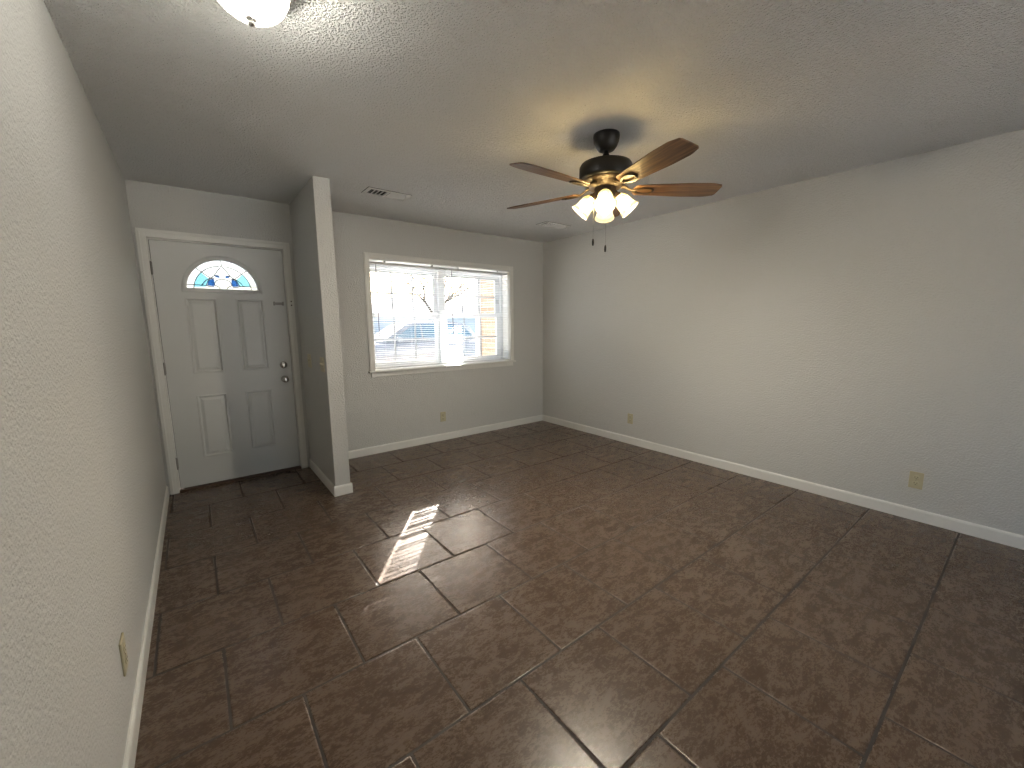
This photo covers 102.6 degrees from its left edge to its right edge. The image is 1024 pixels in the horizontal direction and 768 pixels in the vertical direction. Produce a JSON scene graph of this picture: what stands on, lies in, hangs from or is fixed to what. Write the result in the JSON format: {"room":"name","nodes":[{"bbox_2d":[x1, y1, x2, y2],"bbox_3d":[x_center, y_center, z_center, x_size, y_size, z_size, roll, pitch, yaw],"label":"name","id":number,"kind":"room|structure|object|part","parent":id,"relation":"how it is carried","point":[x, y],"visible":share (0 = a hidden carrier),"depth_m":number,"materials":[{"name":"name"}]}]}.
{"room":"empty living room","nodes":[
{"label":"empty living room","id":0,"kind":"room"},
{"bbox_2d":[0,0,165,767],"bbox_3d":[-0.935,0.064,0.637,0.150,2.440,6.400,-7,11,-37],"label":"wall","id":1,"kind":"structure","parent":0,"point":[83,480],"depth_m":1.10,"materials":[{"name":"grey paint"}]},
{"bbox_2d":[119,632,128,676],"bbox_3d":[-1.290,0.898,1.364,0.010,0.117,0.072,-7,11,-37],"label":"wall outlet","id":2,"kind":"object","parent":1,"relation":"attached to","point":[122,645],"visible":1,"depth_m":1.35,"materials":[{"name":"beige plastic"}]},
{"bbox_2d":[122,486,169,767],"bbox_3d":[-0.856,1.223,0.850,0.012,0.083,6.382,-7,11,-37],"label":"baseboard","id":3,"kind":"structure","parent":1,"relation":"attached to","point":[135,717],"depth_m":1.63,"materials":[{"name":"white wood"}]},
{"bbox_2d":[289,176,349,485],"bbox_3d":[-1.660,-0.355,3.526,0.119,2.440,0.896,-7,11,-37],"label":"wall","id":4,"kind":"structure","parent":0,"point":[311,209],"depth_m":3.27,"materials":[{"name":"grey paint"}]},
{"bbox_2d":[319,357,324,371],"bbox_3d":[-1.506,-0.153,3.244,0.018,0.117,0.116,-7,11,-37],"label":"light switch","id":5,"kind":"object","parent":4,"relation":"attached to","point":[322,366],"visible":1,"depth_m":3.23,"materials":[{"name":"beige plastic"}]},
{"bbox_2d":[309,459,352,496],"bbox_3d":[-1.647,0.811,3.692,0.143,0.083,0.906,-7,11,-37],"label":"baseboard","id":6,"kind":"structure","parent":4,"relation":"attached to","point":[347,488],"depth_m":3.38,"materials":[{"name":"white wood"}]},
{"bbox_2d":[125,179,542,494],"bbox_3d":[-1.271,-0.505,4.521,4.424,2.440,0.220,-7,11,-37],"label":"wall","id":7,"kind":"structure","parent":0,"point":[387,409],"depth_m":4.36,"materials":[{"name":"grey paint"}]},
{"bbox_2d":[135,228,307,494],"bbox_3d":[-2.471,-0.191,3.613,1.032,2.101,0.242,-7,11,-37],"label":"door frame","id":8,"kind":"structure","parent":7,"relation":"attached to","point":[142,234],"depth_m":3.32,"materials":[{"name":"white wood"}]},
{"bbox_2d":[148,239,299,488],"bbox_3d":[-2.409,-0.153,3.535,0.910,2.008,0.117,-7,11,-37],"label":"door","id":9,"kind":"structure","parent":7,"relation":"in","point":[227,366],"depth_m":3.52,"materials":[{"name":"white wood"}]},
{"bbox_3d":[-2.501,-0.845,3.405,0.052,0.064,0.002,-7,11,-37],"label":"blue glass","id":10,"kind":"part","parent":9,"relation":"part of","materials":[{"name":"blue glass"}]},
{"bbox_3d":[-2.434,-0.916,3.445,0.560,0.300,0.058,-7,11,-37],"label":"fanlight frame","id":11,"kind":"part","parent":9,"relation":"part of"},
{"bbox_3d":[-2.368,-0.861,3.506,0.052,0.064,0.002,-7,11,-37],"label":"blue glass","id":12,"kind":"part","parent":9,"relation":"part of","materials":[{"name":"blue glass"}]},
{"bbox_3d":[-2.105,-0.725,3.699,0.084,0.034,0.008,-7,11,-37],"label":"chain lock plate","id":13,"kind":"part","parent":9,"relation":"part of","materials":[{"name":"silver metal"}]},
{"bbox_3d":[-2.084,-0.043,3.773,0.064,0.064,0.067,-7,11,-37],"label":"knob","id":14,"kind":"part","parent":9,"relation":"part of","materials":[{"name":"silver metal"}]},
{"bbox_2d":[363,252,515,377],"bbox_3d":[-0.790,-0.792,4.828,1.926,1.265,0.265,-7,11,-37],"label":"window","id":15,"kind":"structure","parent":7,"relation":"in","point":[507,322],"depth_m":4.84,"materials":[{"name":"white plastic"}]},
{"bbox_3d":[-1.218,-1.022,4.609,0.844,0.540,0.025,-7,11,-37],"label":"sash","id":16,"kind":"part","parent":15,"relation":"part of","materials":[{"name":"white plastic"}]},
{"bbox_3d":[-1.197,-0.512,4.661,0.844,0.583,0.030,-7,11,-37],"label":"sash","id":17,"kind":"part","parent":15,"relation":"part of","materials":[{"name":"white plastic"}]},
{"bbox_2d":[369,261,446,368],"bbox_3d":[-1.110,-0.753,4.513,0.864,1.118,0.039,-7,11,-37],"label":"mini blind","id":18,"kind":"object","parent":15,"relation":"attached to","point":[384,262],"visible":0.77,"depth_m":4.49,"materials":[{"name":"white plastic"}]},
{"bbox_3d":[-1.109,-0.208,4.597,0.860,0.016,0.026,-7,11,-37],"label":"rail","id":19,"kind":"part","parent":18,"relation":"part of","materials":[{"name":"white plastic"}]},
{"bbox_3d":[-0.768,-0.222,4.888,1.926,0.023,0.205,-7,11,-37],"label":"sill","id":20,"kind":"part","parent":15,"relation":"part of","materials":[{"name":"white wood"}]},
{"bbox_3d":[-0.510,-1.107,5.151,0.856,0.540,0.025,-7,11,-37],"label":"sash","id":21,"kind":"part","parent":15,"relation":"part of","materials":[{"name":"white plastic"}]},
{"bbox_3d":[-0.489,-0.598,5.203,0.856,0.583,0.030,-7,11,-37],"label":"sash","id":22,"kind":"part","parent":15,"relation":"part of","materials":[{"name":"white plastic"}]},
{"bbox_2d":[445,267,507,363],"bbox_3d":[-0.408,-0.837,5.050,0.888,1.118,0.039,-7,11,-37],"label":"mini blind","id":23,"kind":"object","parent":15,"relation":"attached to","point":[457,268],"visible":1,"depth_m":5.01,"materials":[{"name":"white plastic"}]},
{"bbox_3d":[-0.407,-0.293,5.134,0.884,0.016,0.026,-7,11,-37],"label":"rail","id":24,"kind":"part","parent":23,"relation":"part of","materials":[{"name":"white plastic"}]},
{"bbox_2d":[440,411,445,421],"bbox_3d":[-0.815,0.387,4.857,0.072,0.117,0.010,-7,11,-37],"label":"wall outlet","id":25,"kind":"object","parent":7,"relation":"attached to","point":[442,414],"visible":1,"depth_m":4.85,"materials":[{"name":"beige plastic"}]},
{"bbox_2d":[348,415,542,458],"bbox_3d":[-0.718,0.617,4.964,2.926,0.083,0.012,-7,11,-37],"label":"baseboard","id":26,"kind":"structure","parent":7,"relation":"attached to","point":[470,431],"depth_m":4.84,"materials":[{"name":"white wood"}]},
{"bbox_2d":[43,0,1023,242],"bbox_3d":[0.724,-1.449,1.764,4.424,0.200,6.770,-7,11,-37],"label":"ceiling","id":27,"kind":"structure","parent":0,"point":[433,102],"depth_m":1.92,"materials":[{"name":"white paint"}]},
{"bbox_2d":[217,0,291,27],"bbox_3d":[-0.800,-1.179,1.250,0.266,0.162,0.266,-7,11,-37],"label":"ceiling light","id":28,"kind":"object","parent":27,"relation":"attached to","point":[255,13],"visible":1,"depth_m":1.25,"materials":[{"name":"white glass"}]},
{"bbox_2d":[361,187,411,200],"bbox_3d":[-1.035,-1.559,3.393,0.364,0.030,0.177,-7,11,-37],"label":"ceiling vent","id":29,"kind":"object","parent":27,"relation":"in","point":[369,190],"visible":1,"depth_m":3.38,"materials":[{"name":"white metal"}]},
{"bbox_2d":[536,221,569,228],"bbox_3d":[0.457,-1.736,4.519,0.364,0.030,0.177,-7,11,-37],"label":"ceiling vent","id":30,"kind":"object","parent":27,"relation":"in","point":[546,223],"visible":1,"depth_m":4.50,"materials":[{"name":"white metal"}]},
{"bbox_2d":[507,129,721,251],"bbox_3d":[0.564,-1.101,2.359,1.305,0.659,1.244,-3,9,-19],"label":"ceiling fan","id":31,"kind":"object","parent":27,"relation":"hanging from","point":[606,174],"visible":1,"depth_m":2.31,"materials":[{"name":"brown wood"}]},
{"bbox_3d":[0.199,-1.169,2.637,0.508,0.006,0.144,5,22,34],"label":"blade","id":32,"kind":"part","parent":31,"relation":"part of","materials":[{"name":"brown wood"}]},
{"bbox_3d":[0.214,-1.097,2.149,0.508,0.006,0.144,-7,23,-37],"label":"blade","id":33,"kind":"part","parent":31,"relation":"part of","materials":[{"name":"brown wood"}]},
{"bbox_3d":[0.440,-1.059,2.438,0.118,0.112,0.118,43,14,3],"label":"lamp shade","id":34,"kind":"part","parent":31,"relation":"part of","materials":[{"name":"white glass"}]},
{"bbox_3d":[0.570,-1.072,2.521,0.118,0.112,0.118,1,51,12],"label":"lamp shade","id":35,"kind":"part","parent":31,"relation":"part of","materials":[{"name":"white glass"}]},
{"bbox_3d":[0.523,-1.041,2.309,0.118,0.112,0.118,1,-33,12],"label":"lamp shade","id":36,"kind":"part","parent":31,"relation":"part of","materials":[{"name":"white glass"}]},
{"bbox_3d":[0.524,-1.047,2.313,0.056,0.085,0.056,1,-33,12],"label":"bulb","id":37,"kind":"part","parent":31,"relation":"part of","materials":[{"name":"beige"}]},
{"bbox_3d":[0.663,-1.197,2.801,0.144,0.006,0.508,-10,5,18],"label":"blade","id":38,"kind":"part","parent":31,"relation":"part of","materials":[{"name":"brown wood"}]},
{"bbox_3d":[0.654,-1.054,2.392,0.118,0.112,0.118,-42,-2,15],"label":"lamp shade","id":39,"kind":"part","parent":31,"relation":"part of","materials":[{"name":"white glass"}]},
{"bbox_3d":[0.688,-1.081,2.012,0.144,0.006,0.508,9,4,-21],"label":"blade","id":40,"kind":"part","parent":31,"relation":"part of","materials":[{"name":"brown wood"}]},
{"bbox_3d":[0.965,-1.142,2.415,0.508,0.006,0.144,-1,-4,-2],"label":"blade","id":41,"kind":"part","parent":31,"relation":"part of","materials":[{"name":"brown wood"}]},
{"bbox_2d":[134,421,1023,767],"bbox_3d":[0.744,1.137,2.145,4.424,0.151,6.770,-7,11,-37],"label":"floor","id":42,"kind":"structure","parent":0,"point":[540,594],"depth_m":1.89,"materials":[{"name":"brown tile"}]},
{"bbox_2d":[180,466,300,492],"bbox_3d":[-2.463,0.838,3.771,0.920,0.020,0.232,-7,11,-37],"label":"threshold","id":43,"kind":"object","parent":42,"relation":"on","point":[298,467],"visible":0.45,"depth_m":3.65,"materials":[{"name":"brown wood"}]},
{"bbox_2d":[543,129,1023,535],"bbox_3d":[2.445,-0.343,3.222,0.150,2.440,6.400,-7,11,-37],"label":"wall","id":44,"kind":"structure","parent":0,"point":[858,330],"depth_m":3.12,"materials":[{"name":"grey paint"}]},
{"bbox_2d":[627,413,632,423],"bbox_3d":[1.339,0.394,4.651,0.010,0.117,0.072,-7,11,-37],"label":"wall outlet","id":45,"kind":"object","parent":44,"relation":"attached to","point":[630,416],"visible":1,"depth_m":4.65,"materials":[{"name":"beige plastic"}]},
{"bbox_2d":[542,415,1023,549],"bbox_3d":[2.393,0.832,3.340,0.012,0.083,6.388,-7,11,-37],"label":"baseboard","id":46,"kind":"structure","parent":44,"relation":"attached to","point":[968,528],"depth_m":3.21,"materials":[{"name":"white wood"}]},
{"bbox_2d":[908,471,923,489],"bbox_3d":[2.775,0.661,2.817,0.010,0.117,0.072,-7,11,-37],"label":"wall outlet","id":47,"kind":"object","parent":44,"relation":"attached to","point":[916,479],"visible":1,"depth_m":2.81,"materials":[{"name":"beige plastic"}]},
{"label":"outside","id":48,"kind":"structure","parent":0,"visible":0},
{"bbox_3d":[-18.817,-5.334,48.093,150.000,0.140,69.000,-7,11,-37],"label":"lawn","id":49,"kind":"structure","parent":48,"visible":0},
{"bbox_2d":[372,297,475,335],"bbox_3d":[-15.111,-7.443,46.223,23.200,4.600,9.400,-7,11,-37],"label":"house","id":50,"kind":"structure","parent":49,"relation":"on","point":[399,305],"depth_m":45.80,"materials":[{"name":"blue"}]},
{"bbox_2d":[393,275,473,311],"bbox_3d":[-4.297,-4.325,23.131,4.674,5.000,4.723,-3,9,-14],"label":"tree","id":51,"kind":"object","parent":49,"relation":"on","point":[423,298],"visible":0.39,"depth_m":22.34,"materials":[{"name":"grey plant"}]},
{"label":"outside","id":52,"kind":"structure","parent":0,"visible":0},
{"bbox_3d":[6.130,2.089,-3.196,22.000,0.200,38.500,-7,11,-37],"label":"patio","id":53,"kind":"object","parent":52,"visible":0},
{"bbox_2d":[375,321,475,361],"bbox_3d":[-3.072,-0.978,11.782,4.290,1.650,2.160,-7,11,-37],"label":"car","id":54,"kind":"object","parent":53,"relation":"on","point":[403,330],"visible":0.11,"depth_m":11.22,"materials":[{"name":"silver metal"}]},
{"bbox_2d":[475,279,495,355],"bbox_3d":[1.639,-1.400,7.769,4.575,3.580,1.500,-7,11,-37],"label":"wall","id":55,"kind":"structure","parent":53,"relation":"on","point":[486,329],"depth_m":6.87,"materials":[{"name":"beige brick"}]}
]}

